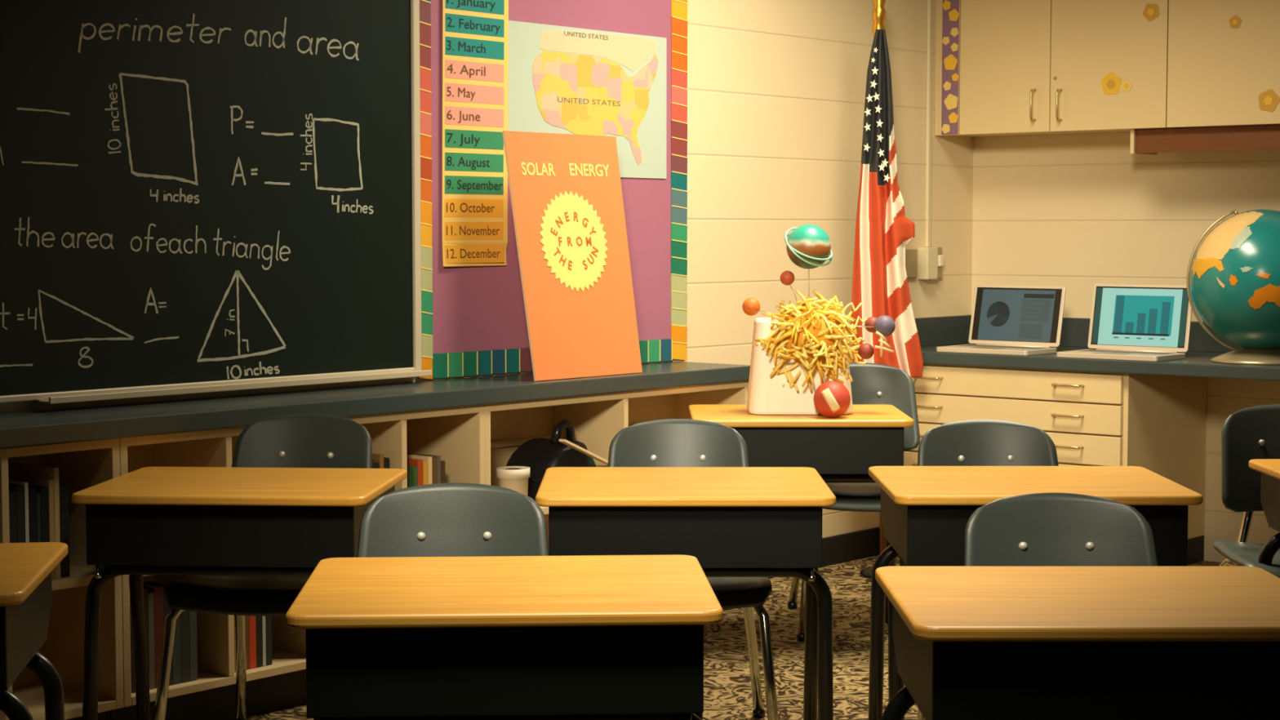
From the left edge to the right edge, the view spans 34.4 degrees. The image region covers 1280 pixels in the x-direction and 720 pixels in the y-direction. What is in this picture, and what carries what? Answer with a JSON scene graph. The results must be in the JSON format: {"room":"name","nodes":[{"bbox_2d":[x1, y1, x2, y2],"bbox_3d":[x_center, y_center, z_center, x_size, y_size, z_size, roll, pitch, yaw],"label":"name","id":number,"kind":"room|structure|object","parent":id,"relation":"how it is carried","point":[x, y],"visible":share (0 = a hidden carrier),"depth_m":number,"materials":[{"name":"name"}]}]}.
{"room":"classroom","nodes":[
{"label":"classroom","id":0,"kind":"room"},
{"bbox_2d":[0,0,973,537],"bbox_3d":[-1.330,-0.521,4.856,0.151,2.750,8.136,3,5,40],"label":"wall","id":1,"kind":"structure","parent":0,"point":[776,89],"depth_m":6.89,"materials":[{"name":"beige paint"}]},
{"bbox_2d":[0,0,431,404],"bbox_3d":[-1.286,-0.547,4.736,0.067,1.283,2.179,3,5,40],"label":"chalkboard","id":2,"kind":"object","parent":1,"relation":"attached to","point":[197,196],"visible":1,"depth_m":5.04,"materials":[{"name":"black"}]},
{"bbox_2d":[33,369,431,404],"bbox_3d":[-0.972,0.062,5.146,0.065,0.016,1.196,3,5,40],"label":"chalk tray","id":3,"kind":"object","parent":2,"relation":"on","point":[87,392],"depth_m":5.04,"materials":[{"name":"silver metal"}]},
{"bbox_2d":[417,0,687,379],"bbox_3d":[-0.229,-0.638,6.026,0.014,1.334,1.161,3,5,40],"label":"bulletin board","id":4,"kind":"object","parent":1,"relation":"attached to","point":[473,319],"visible":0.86,"depth_m":5.94,"materials":[{"name":"paper"}]},
{"bbox_2d":[441,0,508,266],"bbox_3d":[-0.456,-0.693,5.739,0.013,0.862,0.267,3,5,40],"label":"chart","id":5,"kind":"object","parent":4,"relation":"attached to","point":[475,33],"visible":0.99,"depth_m":5.74,"materials":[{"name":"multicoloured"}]},
{"bbox_2d":[507,20,666,178],"bbox_3d":[-0.147,-0.760,6.110,0.004,0.432,0.708,3,5,40],"label":"map poster","id":6,"kind":"object","parent":4,"relation":"attached to","point":[562,80],"visible":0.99,"depth_m":6.12,"materials":[{"name":"grey paper"}]},
{"bbox_2d":[768,526,879,578],"bbox_3d":[0.692,0.659,7.202,0.013,0.100,1.761,3,5,40],"label":"baseboard","id":7,"kind":"structure","parent":1,"relation":"attached to","point":[846,547],"depth_m":7.25,"materials":[{"name":"black"}]},
{"bbox_2d":[905,0,943,279],"bbox_3d":[1.038,-1.051,7.478,0.045,1.520,0.211,3,5,40],"label":"raceway","id":8,"kind":"object","parent":1,"relation":"attached to","point":[931,260],"visible":0.94,"depth_m":7.52,"materials":[{"name":"beige plastic"}]},
{"bbox_2d":[937,247,942,278],"bbox_3d":[1.084,-0.357,7.588,0.029,0.113,0.051,3,5,40],"label":"switch plate","id":9,"kind":"object","parent":8,"relation":"attached to","point":[939,249],"depth_m":7.57,"materials":[{"name":"beige plastic"}]},
{"bbox_2d":[937,254,943,266],"bbox_3d":[1.101,-0.363,7.573,0.016,0.042,0.028,3,5,40],"label":"switch","id":10,"kind":"object","parent":8,"relation":"attached to","point":[940,257],"depth_m":7.56,"materials":[{"name":"beige plastic"}]},
{"bbox_2d":[246,555,1222,719],"bbox_3d":[0.250,0.938,4.367,10.500,0.100,10.600,0,4,0],"label":"floor","id":11,"kind":"structure","parent":0,"point":[727,687],"depth_m":5.61,"materials":[{"name":"carpet"}]},
{"bbox_2d":[0,542,67,719],"bbox_3d":[-1.218,0.640,3.193,0.608,0.640,0.500,0,4,-7],"label":"student desk","id":12,"kind":"object","parent":11,"relation":"on","point":[26,569],"visible":1,"depth_m":3.20,"materials":[{"name":"brown wood"}]},
{"bbox_2d":[0,438,123,719],"bbox_3d":[-1.763,0.555,4.070,0.282,0.702,1.574,3,5,40],"label":"bookcase","id":13,"kind":"object","parent":11,"relation":"on","point":[82,465],"visible":0.48,"depth_m":4.61,"materials":[{"name":"beige wood"}]},
{"bbox_2d":[8,489,17,542],"bbox_3d":[-1.403,0.375,4.454,0.180,0.200,0.022,3,5,40],"label":"book","id":14,"kind":"object","parent":13,"relation":"on","point":[12,494],"visible":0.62,"depth_m":4.39,"materials":[{"name":"black paper"}]},
{"bbox_2d":[8,483,25,542],"bbox_3d":[-1.389,0.369,4.469,0.180,0.210,0.018,3,5,40],"label":"book","id":15,"kind":"object","parent":13,"relation":"on","point":[20,489],"visible":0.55,"depth_m":4.41,"materials":[{"name":"black paper"}]},
{"bbox_2d":[8,480,29,542],"bbox_3d":[-1.380,0.366,4.480,0.180,0.215,0.008,3,5,40],"label":"book","id":16,"kind":"object","parent":13,"relation":"on","point":[25,484],"visible":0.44,"depth_m":4.42,"materials":[{"name":"grey paper"}]},
{"bbox_2d":[8,473,55,578],"bbox_3d":[-1.340,0.363,4.527,0.180,0.215,0.012,3,5,40],"label":"book","id":17,"kind":"object","parent":13,"relation":"on","point":[49,483],"visible":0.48,"depth_m":4.47,"materials":[{"name":"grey paper"}]},
{"bbox_2d":[28,487,36,542],"bbox_3d":[-1.370,0.373,4.492,0.180,0.200,0.018,3,5,40],"label":"book","id":18,"kind":"object","parent":13,"relation":"on","point":[32,491],"visible":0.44,"depth_m":4.43,"materials":[{"name":"black paper"}]},
{"bbox_2d":[8,462,60,578],"bbox_3d":[-1.331,0.350,4.537,0.180,0.240,0.012,3,5,40],"label":"book","id":19,"kind":"object","parent":13,"relation":"on","point":[14,468],"visible":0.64,"depth_m":4.49,"materials":[{"name":"brown paper"}]},
{"bbox_2d":[35,492,40,542],"bbox_3d":[-1.361,0.377,4.503,0.180,0.190,0.008,3,5,40],"label":"book","id":20,"kind":"object","parent":13,"relation":"on","point":[37,495],"visible":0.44,"depth_m":4.44,"materials":[{"name":"grey paper"}]},
{"bbox_2d":[28,484,49,542],"bbox_3d":[-1.351,0.371,4.514,0.180,0.200,0.020,3,5,40],"label":"book","id":21,"kind":"object","parent":13,"relation":"on","point":[43,491],"visible":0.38,"depth_m":4.45,"materials":[{"name":"black paper"}]},
{"bbox_2d":[58,484,70,577],"bbox_3d":[-1.319,0.369,4.552,0.180,0.200,0.022,3,5,40],"label":"book","id":22,"kind":"object","parent":13,"relation":"on","point":[64,489],"visible":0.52,"depth_m":4.49,"materials":[{"name":"black paper"}]},
{"bbox_2d":[0,361,750,448],"bbox_3d":[-1.063,0.130,4.862,0.298,0.045,4.029,3,5,40],"label":"countertop","id":23,"kind":"structure","parent":13,"relation":"on","point":[48,427],"depth_m":5.07,"materials":[{"name":"laminate"}]},
{"bbox_2d":[502,130,642,381],"bbox_3d":[-0.182,-0.295,5.811,0.116,0.682,0.465,3,5,40],"label":"display board","id":24,"kind":"object","parent":23,"relation":"on","point":[566,190],"visible":1,"depth_m":5.79,"materials":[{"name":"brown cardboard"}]},
{"bbox_2d":[71,466,407,719],"bbox_3d":[-0.829,0.570,4.379,0.608,0.632,0.500,0,4,4],"label":"student desk","id":25,"kind":"object","parent":11,"relation":"on","point":[155,521],"visible":0.7,"depth_m":4.16,"materials":[{"name":"brown wood"}]},
{"bbox_2d":[153,413,372,719],"bbox_3d":[-0.782,0.504,4.538,0.440,0.742,0.540,1,4,9],"label":"chair","id":26,"kind":"object","parent":11,"relation":"on","point":[304,440],"visible":0.49,"depth_m":4.66,"materials":[{"name":"grey plastic"}]},
{"bbox_2d":[110,404,484,719],"bbox_3d":[-0.885,0.489,5.107,0.282,0.702,1.146,3,5,40],"label":"bookcase","id":27,"kind":"object","parent":11,"relation":"on","point":[455,434],"visible":0.23,"depth_m":4.94,"materials":[{"name":"beige wood"}]},
{"bbox_2d":[129,601,135,693],"bbox_3d":[-1.203,0.645,4.707,0.180,0.200,0.026,3,5,40],"label":"book","id":28,"kind":"object","parent":27,"relation":"on","point":[132,673],"visible":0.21,"depth_m":4.64,"materials":[{"name":"black paper"}]},
{"bbox_2d":[143,588,149,681],"bbox_3d":[-1.187,0.629,4.725,0.180,0.230,0.021,3,5,40],"label":"book","id":29,"kind":"object","parent":27,"relation":"on","point":[145,590],"visible":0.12,"depth_m":4.67,"materials":[{"name":"black paper"}]},
{"bbox_2d":[147,591,155,689],"bbox_3d":[-1.175,0.633,4.740,0.180,0.220,0.015,3,5,40],"label":"book","id":30,"kind":"object","parent":27,"relation":"on","point":[150,594],"visible":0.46,"depth_m":4.68,"materials":[{"name":"brown paper"}]},
{"bbox_2d":[143,582,164,688],"bbox_3d":[-1.161,0.627,4.756,0.180,0.230,0.026,3,5,40],"label":"book","id":31,"kind":"object","parent":27,"relation":"on","point":[158,600],"visible":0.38,"depth_m":4.70,"materials":[{"name":"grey paper"}]},
{"bbox_2d":[143,581,181,684],"bbox_3d":[-1.130,0.629,4.793,0.180,0.220,0.023,3,5,40],"label":"book","id":32,"kind":"object","parent":27,"relation":"on","point":[176,654],"visible":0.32,"depth_m":4.74,"materials":[{"name":"grey paper"}]},
{"bbox_2d":[163,592,173,685],"bbox_3d":[-1.145,0.635,4.775,0.180,0.210,0.021,3,5,40],"label":"book","id":33,"kind":"object","parent":27,"relation":"on","point":[166,609],"visible":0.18,"depth_m":4.71,"materials":[{"name":"black paper"}]},
{"bbox_2d":[147,581,197,680],"bbox_3d":[-1.100,0.632,4.829,0.180,0.210,0.021,3,5,40],"label":"book","id":34,"kind":"object","parent":27,"relation":"on","point":[193,615],"visible":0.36,"depth_m":4.77,"materials":[{"name":"grey paper"}]},
{"bbox_2d":[180,610,190,682],"bbox_3d":[-1.115,0.638,4.812,0.180,0.200,0.023,3,5,40],"label":"book","id":35,"kind":"object","parent":27,"relation":"on","point":[184,615],"visible":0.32,"depth_m":4.75,"materials":[{"name":"grey paper"}]},
{"bbox_2d":[234,615,235,671],"bbox_3d":[-1.017,0.616,4.926,0.180,0.230,0.016,3,5,40],"label":"book","id":36,"kind":"object","parent":27,"relation":"on","point":[234,615],"visible":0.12,"depth_m":4.87,"materials":[{"name":"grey paper"}]},
{"bbox_2d":[245,615,249,669],"bbox_3d":[-0.998,0.620,4.948,0.180,0.220,0.012,3,5,40],"label":"book","id":37,"kind":"object","parent":27,"relation":"on","point":[246,616],"visible":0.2,"depth_m":4.89,"materials":[{"name":"brown paper"}]},
{"bbox_2d":[248,615,256,668],"bbox_3d":[-0.988,0.609,4.960,0.180,0.240,0.020,3,5,40],"label":"book","id":38,"kind":"object","parent":27,"relation":"on","point":[252,623],"visible":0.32,"depth_m":4.91,"materials":[{"name":"red paper"}]},
{"bbox_2d":[255,616,262,667],"bbox_3d":[-0.975,0.618,4.976,0.180,0.220,0.018,3,5,40],"label":"book","id":39,"kind":"object","parent":27,"relation":"on","point":[258,619],"visible":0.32,"depth_m":4.92,"materials":[{"name":"black paper"}]},
{"bbox_2d":[262,616,266,666],"bbox_3d":[-0.966,0.612,4.987,0.180,0.230,0.009,3,5,40],"label":"book","id":40,"kind":"object","parent":27,"relation":"on","point":[264,637],"visible":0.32,"depth_m":4.93,"materials":[{"name":"grey paper"}]},
{"bbox_2d":[265,616,271,665],"bbox_3d":[-0.956,0.621,4.998,0.180,0.210,0.018,3,5,40],"label":"book","id":41,"kind":"object","parent":27,"relation":"on","point":[268,619],"visible":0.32,"depth_m":4.94,"materials":[{"name":"black paper"}]},
{"bbox_2d":[371,459,373,468],"bbox_3d":[-0.741,0.336,5.236,0.180,0.180,0.017,3,5,40],"label":"book","id":42,"kind":"object","parent":27,"relation":"on","point":[372,460],"visible":0.09,"depth_m":5.18,"materials":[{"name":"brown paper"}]},
{"bbox_2d":[373,462,379,468],"bbox_3d":[-0.729,0.340,5.250,0.180,0.170,0.017,3,5,40],"label":"book","id":43,"kind":"object","parent":27,"relation":"on","point":[376,465],"visible":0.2,"depth_m":5.19,"materials":[{"name":"black paper"}]},
{"bbox_2d":[371,453,383,468],"bbox_3d":[-0.718,0.329,5.262,0.180,0.190,0.014,3,5,40],"label":"book","id":44,"kind":"object","parent":27,"relation":"on","point":[378,458],"visible":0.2,"depth_m":5.20,"materials":[{"name":"brown paper"}]},
{"bbox_2d":[383,457,389,468],"bbox_3d":[-0.708,0.334,5.275,0.180,0.180,0.017,3,5,40],"label":"book","id":45,"kind":"object","parent":27,"relation":"on","point":[386,460],"visible":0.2,"depth_m":5.21,"materials":[{"name":"grey paper"}]},
{"bbox_2d":[407,465,417,487],"bbox_3d":[-0.643,0.344,5.352,0.180,0.150,0.014,3,5,40],"label":"book","id":46,"kind":"object","parent":27,"relation":"on","point":[411,470],"visible":0.2,"depth_m":5.29,"materials":[{"name":"green paper"}]},
{"bbox_2d":[406,457,422,485],"bbox_3d":[-0.632,0.335,5.364,0.180,0.165,0.019,3,5,40],"label":"book","id":47,"kind":"object","parent":27,"relation":"on","point":[414,462],"visible":0.2,"depth_m":5.30,"materials":[{"name":"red paper"}]},
{"bbox_2d":[406,453,431,484],"bbox_3d":[-0.610,0.331,5.391,0.180,0.170,0.013,3,5,40],"label":"book","id":48,"kind":"object","parent":27,"relation":"on","point":[428,459],"visible":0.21,"depth_m":5.33,"materials":[{"name":"beige paper"}]},
{"bbox_2d":[406,452,440,483],"bbox_3d":[-0.590,0.330,5.414,0.180,0.170,0.013,3,5,40],"label":"book","id":49,"kind":"object","parent":27,"relation":"on","point":[438,457],"visible":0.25,"depth_m":5.36,"materials":[{"name":"grey paper"}]},
{"bbox_2d":[422,460,427,484],"bbox_3d":[-0.620,0.337,5.379,0.180,0.160,0.017,3,5,40],"label":"book","id":50,"kind":"object","parent":27,"relation":"on","point":[424,463],"visible":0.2,"depth_m":5.32,"materials":[{"name":"orange paper"}]},
{"bbox_2d":[431,457,436,484],"bbox_3d":[-0.600,0.333,5.403,0.180,0.165,0.016,3,5,40],"label":"book","id":51,"kind":"object","parent":27,"relation":"on","point":[433,460],"visible":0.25,"depth_m":5.34,"materials":[{"name":"brown paper"}]},
{"bbox_2d":[440,460,444,483],"bbox_3d":[-0.580,0.337,5.427,0.180,0.155,0.015,3,5,40],"label":"book","id":52,"kind":"object","parent":27,"relation":"on","point":[442,463],"visible":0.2,"depth_m":5.37,"materials":[{"name":"brown paper"}]},
{"bbox_2d":[356,482,549,557],"bbox_3d":[-0.316,0.586,3.429,0.440,0.719,0.540,0,4,-2],"label":"chair","id":53,"kind":"object","parent":11,"relation":"on","point":[451,519],"visible":0.38,"depth_m":3.58,"materials":[{"name":"grey plastic"}]},
{"bbox_2d":[285,555,723,719],"bbox_3d":[-0.196,0.648,3.078,0.608,0.640,0.500,0,4,-3],"label":"student desk","id":54,"kind":"object","parent":11,"relation":"on","point":[590,637],"visible":1,"depth_m":2.85,"materials":[{"name":"brown wood"}]},
{"bbox_2d":[484,380,748,543],"bbox_3d":[-0.143,0.434,5.983,0.282,0.702,1.149,3,5,40],"label":"bookcase","id":55,"kind":"object","parent":11,"relation":"on","point":[596,419],"visible":0.12,"depth_m":5.95,"materials":[{"name":"beige wood"}]},
{"bbox_2d":[496,466,529,495],"bbox_3d":[-0.345,0.348,5.636,0.092,0.108,0.092,3,5,40],"label":"tub","id":56,"kind":"object","parent":55,"relation":"on","point":[515,478],"visible":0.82,"depth_m":5.60,"materials":[{"name":"beige"}]},
{"bbox_2d":[506,419,588,500],"bbox_3d":[-0.260,0.280,5.827,0.197,0.220,0.184,3,5,40],"label":"bag","id":57,"kind":"object","parent":55,"relation":"on","point":[539,454],"visible":0.5,"depth_m":5.79,"materials":[{"name":"black"}]},
{"bbox_2d":[558,439,608,465],"bbox_3d":[-0.100,0.288,5.860,0.024,0.154,0.360,3,5,40],"label":"ruler","id":58,"kind":"object","parent":55,"relation":"on","point":[565,442],"visible":0.64,"depth_m":5.78,"materials":[{"name":"brown wood"}]},
{"bbox_2d":[587,455,595,466],"bbox_3d":[-0.164,0.321,5.973,0.142,0.118,0.102,3,5,40],"label":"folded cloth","id":59,"kind":"object","parent":55,"relation":"on","point":[591,462],"visible":0.06,"depth_m":5.94,"materials":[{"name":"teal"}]},
{"bbox_2d":[535,466,835,719],"bbox_3d":[0.091,0.570,4.374,0.608,0.632,0.530,0,4,0],"label":"student desk","id":60,"kind":"object","parent":11,"relation":"on","point":[737,522],"visible":0.79,"depth_m":4.13,"materials":[{"name":"brown wood"}]},
{"bbox_2d":[607,418,778,719],"bbox_3d":[0.089,0.509,4.656,0.440,0.719,0.540,0,4,0],"label":"chair","id":61,"kind":"object","parent":11,"relation":"on","point":[667,442],"visible":0.43,"depth_m":4.80,"materials":[{"name":"grey plastic"}]},
{"bbox_2d":[688,404,914,629],"bbox_3d":[0.441,0.470,5.828,0.608,0.650,0.500,0,4,0],"label":"student desk","id":62,"kind":"object","parent":11,"relation":"on","point":[842,449],"visible":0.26,"depth_m":5.59,"materials":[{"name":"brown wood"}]},
{"bbox_2d":[742,224,895,417],"bbox_3d":[0.496,-0.111,5.719,0.421,0.525,0.318,0,4,0],"label":"model","id":63,"kind":"object","parent":62,"relation":"on","point":[800,362],"visible":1,"depth_m":5.69},
{"bbox_2d":[787,362,919,642],"bbox_3d":[0.663,0.399,6.072,0.440,0.760,0.540,0,4,0],"label":"chair","id":64,"kind":"object","parent":11,"relation":"on","point":[873,384],"visible":0.33,"depth_m":6.20,"materials":[{"name":"grey plastic"}]},
{"bbox_2d":[851,0,923,578],"bbox_3d":[0.821,-0.270,6.881,0.239,1.994,0.162,0,4,0],"label":"flag","id":65,"kind":"object","parent":11,"relation":"on","point":[883,232],"visible":0.93,"depth_m":6.82,"materials":[{"name":"red fabric"}]},
{"bbox_2d":[917,419,1058,719],"bbox_3d":[0.804,0.510,4.656,0.440,0.717,0.540,0,4,0],"label":"chair","id":66,"kind":"object","parent":11,"relation":"on","point":[971,442],"visible":0.26,"depth_m":4.81,"materials":[{"name":"grey plastic"}]},
{"bbox_2d":[867,466,1203,719],"bbox_3d":[0.818,0.569,4.395,0.626,0.632,0.530,0,4,0],"label":"student desk","id":67,"kind":"object","parent":11,"relation":"on","point":[926,511],"visible":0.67,"depth_m":4.23,"materials":[{"name":"brown wood"}]},
{"bbox_2d":[903,363,1206,565],"bbox_3d":[1.418,0.357,7.297,0.932,0.692,0.641,3,5,40],"label":"base cabinet","id":68,"kind":"object","parent":11,"relation":"on","point":[1156,424],"visible":0.27,"depth_m":6.99,"materials":[{"name":"beige laminate"}]},
{"bbox_2d":[914,315,1279,381],"bbox_3d":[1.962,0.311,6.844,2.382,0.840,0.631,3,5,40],"label":"countertop","id":69,"kind":"structure","parent":68,"relation":"on","point":[933,332],"depth_m":7.06,"materials":[{"name":"laminate"}]},
{"bbox_2d":[936,284,1066,355],"bbox_3d":[1.256,-0.142,7.200,0.362,0.229,0.271,3,5,40],"label":"laptop","id":70,"kind":"object","parent":69,"relation":"on","point":[1006,320],"visible":1,"depth_m":7.26,"materials":[{"name":"silver metal"}]},
{"bbox_2d":[1056,284,1191,361],"bbox_3d":[1.616,-0.129,6.891,0.367,0.240,0.269,3,5,40],"label":"laptop","id":71,"kind":"object","parent":69,"relation":"on","point":[1128,322],"visible":0.88,"depth_m":6.95,"materials":[{"name":"silver metal"}]},
{"bbox_2d":[1186,208,1279,364],"bbox_3d":[1.991,-0.238,6.643,0.469,0.491,0.453,0,4,0],"label":"globe","id":72,"kind":"object","parent":69,"relation":"on","point":[1233,279],"visible":1,"depth_m":6.51,"materials":[{"name":"green plastic"}]},
{"bbox_2d":[963,493,1158,566],"bbox_3d":[0.711,0.594,3.379,0.440,0.708,0.540,0,4,0],"label":"chair","id":73,"kind":"object","parent":11,"relation":"on","point":[1035,529],"visible":0.38,"depth_m":3.53,"materials":[{"name":"grey plastic"}]},
{"bbox_2d":[875,566,1279,719],"bbox_3d":[0.662,0.654,2.980,0.608,0.640,0.500,0,4,0],"label":"student desk","id":74,"kind":"object","parent":11,"relation":"on","point":[971,642],"visible":1,"depth_m":2.75,"materials":[{"name":"brown wood"}]},
{"bbox_2d":[1213,404,1279,577],"bbox_3d":[1.562,0.488,4.855,0.440,0.736,0.540,0,4,0],"label":"chair","id":75,"kind":"object","parent":11,"relation":"on","point":[1252,433],"visible":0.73,"depth_m":4.98,"materials":[{"name":"grey plastic"}]},
{"bbox_2d":[1248,458,1279,564],"bbox_3d":[1.706,0.559,4.568,0.608,0.630,0.500,0,4,0],"label":"student desk","id":76,"kind":"object","parent":11,"relation":"on","point":[1269,468],"visible":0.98,"depth_m":4.68,"materials":[{"name":"brown wood"}]},
{"bbox_2d":[971,131,1279,562],"bbox_3d":[3.325,-0.602,6.147,5.290,2.750,0.151,3,5,40],"label":"wall","id":77,"kind":"structure","parent":0,"point":[1075,212],"depth_m":7.42,"materials":[{"name":"beige paint"}]},
{"bbox_2d":[934,0,1279,137],"bbox_3d":[2.022,-1.179,6.911,2.263,0.794,0.308,3,5,40],"label":"upper cabinet","id":78,"kind":"object","parent":77,"relation":"attached to","point":[1003,68],"visible":0.99,"depth_m":7.13,"materials":[{"name":"beige laminate"}]},
{"bbox_2d":[941,124,950,133],"bbox_3d":[1.115,-0.844,7.540,0.035,0.036,0.001,3,5,40],"label":"flower","id":79,"kind":"object","parent":78,"relation":"on","point":[945,128],"depth_m":7.54,"materials":[{"name":"yellow paper"}]},
{"bbox_2d":[942,36,949,44],"bbox_3d":[1.113,-1.161,7.521,0.031,0.031,0.001,3,5,40],"label":"flower","id":80,"kind":"object","parent":78,"relation":"on","point":[945,41],"depth_m":7.52,"materials":[{"name":"beige paper"}]},
{"bbox_2d":[942,0,951,10],"bbox_3d":[1.114,-1.290,7.513,0.035,0.036,0.001,3,5,40],"label":"flower","id":81,"kind":"object","parent":78,"relation":"on","point":[946,5],"depth_m":7.51,"materials":[{"name":"yellow paper"}]},
{"bbox_2d":[942,81,951,90],"bbox_3d":[1.119,-0.998,7.527,0.033,0.033,0.001,3,5,40],"label":"flower","id":82,"kind":"object","parent":78,"relation":"on","point":[947,86],"depth_m":7.53,"materials":[{"name":"yellow paper"}]},
{"bbox_2d":[943,54,957,70],"bbox_3d":[1.129,-1.082,7.512,0.058,0.057,0.001,3,5,40],"label":"flower","id":83,"kind":"object","parent":78,"relation":"on","point":[950,62],"depth_m":7.51,"materials":[{"name":"yellow paper"}]},
{"bbox_2d":[944,93,957,110],"bbox_3d":[1.131,-0.939,7.519,0.057,0.058,0.001,3,5,40],"label":"flower","id":84,"kind":"object","parent":78,"relation":"on","point":[950,100],"depth_m":7.52,"materials":[{"name":"yellow paper"}]},
{"bbox_2d":[948,112,958,123],"bbox_3d":[1.139,-0.881,7.517,0.040,0.039,0.001,3,5,40],"label":"flower","id":85,"kind":"object","parent":78,"relation":"on","point":[953,117],"depth_m":7.52,"materials":[{"name":"yellow paper"}]},
{"bbox_2d":[948,8,959,21],"bbox_3d":[1.139,-1.250,7.494,0.044,0.044,0.001,3,5,40],"label":"flower","id":86,"kind":"object","parent":78,"relation":"on","point":[953,14],"depth_m":7.49,"materials":[{"name":"yellow paper"}]},
{"bbox_2d":[950,27,958,36],"bbox_3d":[1.141,-1.189,7.496,0.034,0.033,0.001,3,5,40],"label":"flower","id":87,"kind":"object","parent":78,"relation":"on","point":[954,32],"depth_m":7.50,"materials":[{"name":"beige paper"}]},
{"bbox_2d":[951,43,958,51],"bbox_3d":[1.141,-1.135,7.499,0.031,0.031,0.001,3,5,40],"label":"flower","id":88,"kind":"object","parent":78,"relation":"on","point":[954,46],"depth_m":7.50,"materials":[{"name":"yellow paper"}]},
{"bbox_2d":[951,73,959,80],"bbox_3d":[1.145,-1.027,7.503,0.029,0.029,0.001,3,5,40],"label":"flower","id":89,"kind":"object","parent":78,"relation":"on","point":[955,77],"depth_m":7.50,"materials":[{"name":"yellow paper"}]},
{"bbox_2d":[1106,79,1115,88],"bbox_3d":[1.619,-0.949,7.108,0.032,0.033,0.001,3,5,40],"label":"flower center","id":90,"kind":"object","parent":78,"relation":"on","point":[1111,83],"depth_m":7.11,"materials":[{"name":"brown paper"}]},
{"bbox_2d":[1101,71,1121,94],"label":"paper flower","id":91,"kind":"object","parent":78,"relation":"on","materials":[{"name":"yellow paper"}]},
{"bbox_2d":[1121,80,1132,92],"bbox_3d":[1.666,-0.938,7.071,0.040,0.041,0.001,3,5,40],"label":"paper flower","id":92,"kind":"object","parent":78,"relation":"on","point":[1127,82],"depth_m":7.07,"materials":[{"name":"yellow paper"}]},
{"bbox_2d":[1142,3,1159,21],"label":"paper flower","id":93,"kind":"object","parent":78,"relation":"on","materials":[{"name":"paper"}]},
{"bbox_2d":[1147,8,1154,15],"bbox_3d":[1.731,-1.179,6.998,0.025,0.025,0.001,3,5,40],"label":"flower","id":94,"kind":"object","parent":78,"relation":"on","point":[1150,11],"depth_m":7.00,"materials":[{"name":"orange paper"}]},
{"bbox_2d":[1129,124,1279,155],"bbox_3d":[2.311,-0.726,6.683,1.492,0.087,0.180,3,5,40],"label":"shelf","id":95,"kind":"object","parent":78,"relation":"attached to","point":[1150,141],"visible":1,"depth_m":6.93,"materials":[{"name":"brown laminate"}]},
{"bbox_2d":[1228,15,1241,27],"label":"paper flower","id":96,"kind":"object","parent":78,"relation":"on","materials":[{"name":"paper"}]},
{"bbox_2d":[1232,19,1237,24],"bbox_3d":[1.960,-1.113,6.809,0.018,0.018,0.001,3,5,40],"label":"flower","id":97,"kind":"object","parent":78,"relation":"on","point":[1235,21],"depth_m":6.81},
{"bbox_2d":[1263,95,1272,105],"bbox_3d":[2.051,-0.847,6.748,0.031,0.031,0.001,3,5,40],"label":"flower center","id":98,"kind":"object","parent":78,"relation":"on","point":[1268,100],"depth_m":6.75,"materials":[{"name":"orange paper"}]},
{"bbox_2d":[1257,88,1279,111],"bbox_3d":[2.054,-0.848,6.748,0.073,0.074,0.001,3,5,40],"label":"paper flower","id":99,"kind":"object","parent":78,"relation":"on","point":[1268,100],"depth_m":6.75,"materials":[{"name":"orange paper"}]},
{"bbox_2d":[1059,317,1279,352],"bbox_3d":[2.168,-0.070,7.048,2.362,0.105,0.018,3,5,40],"label":"backsplash","id":100,"kind":"structure","parent":77,"relation":"attached to","point":[1074,331],"depth_m":7.24,"materials":[{"name":"grey stone"}]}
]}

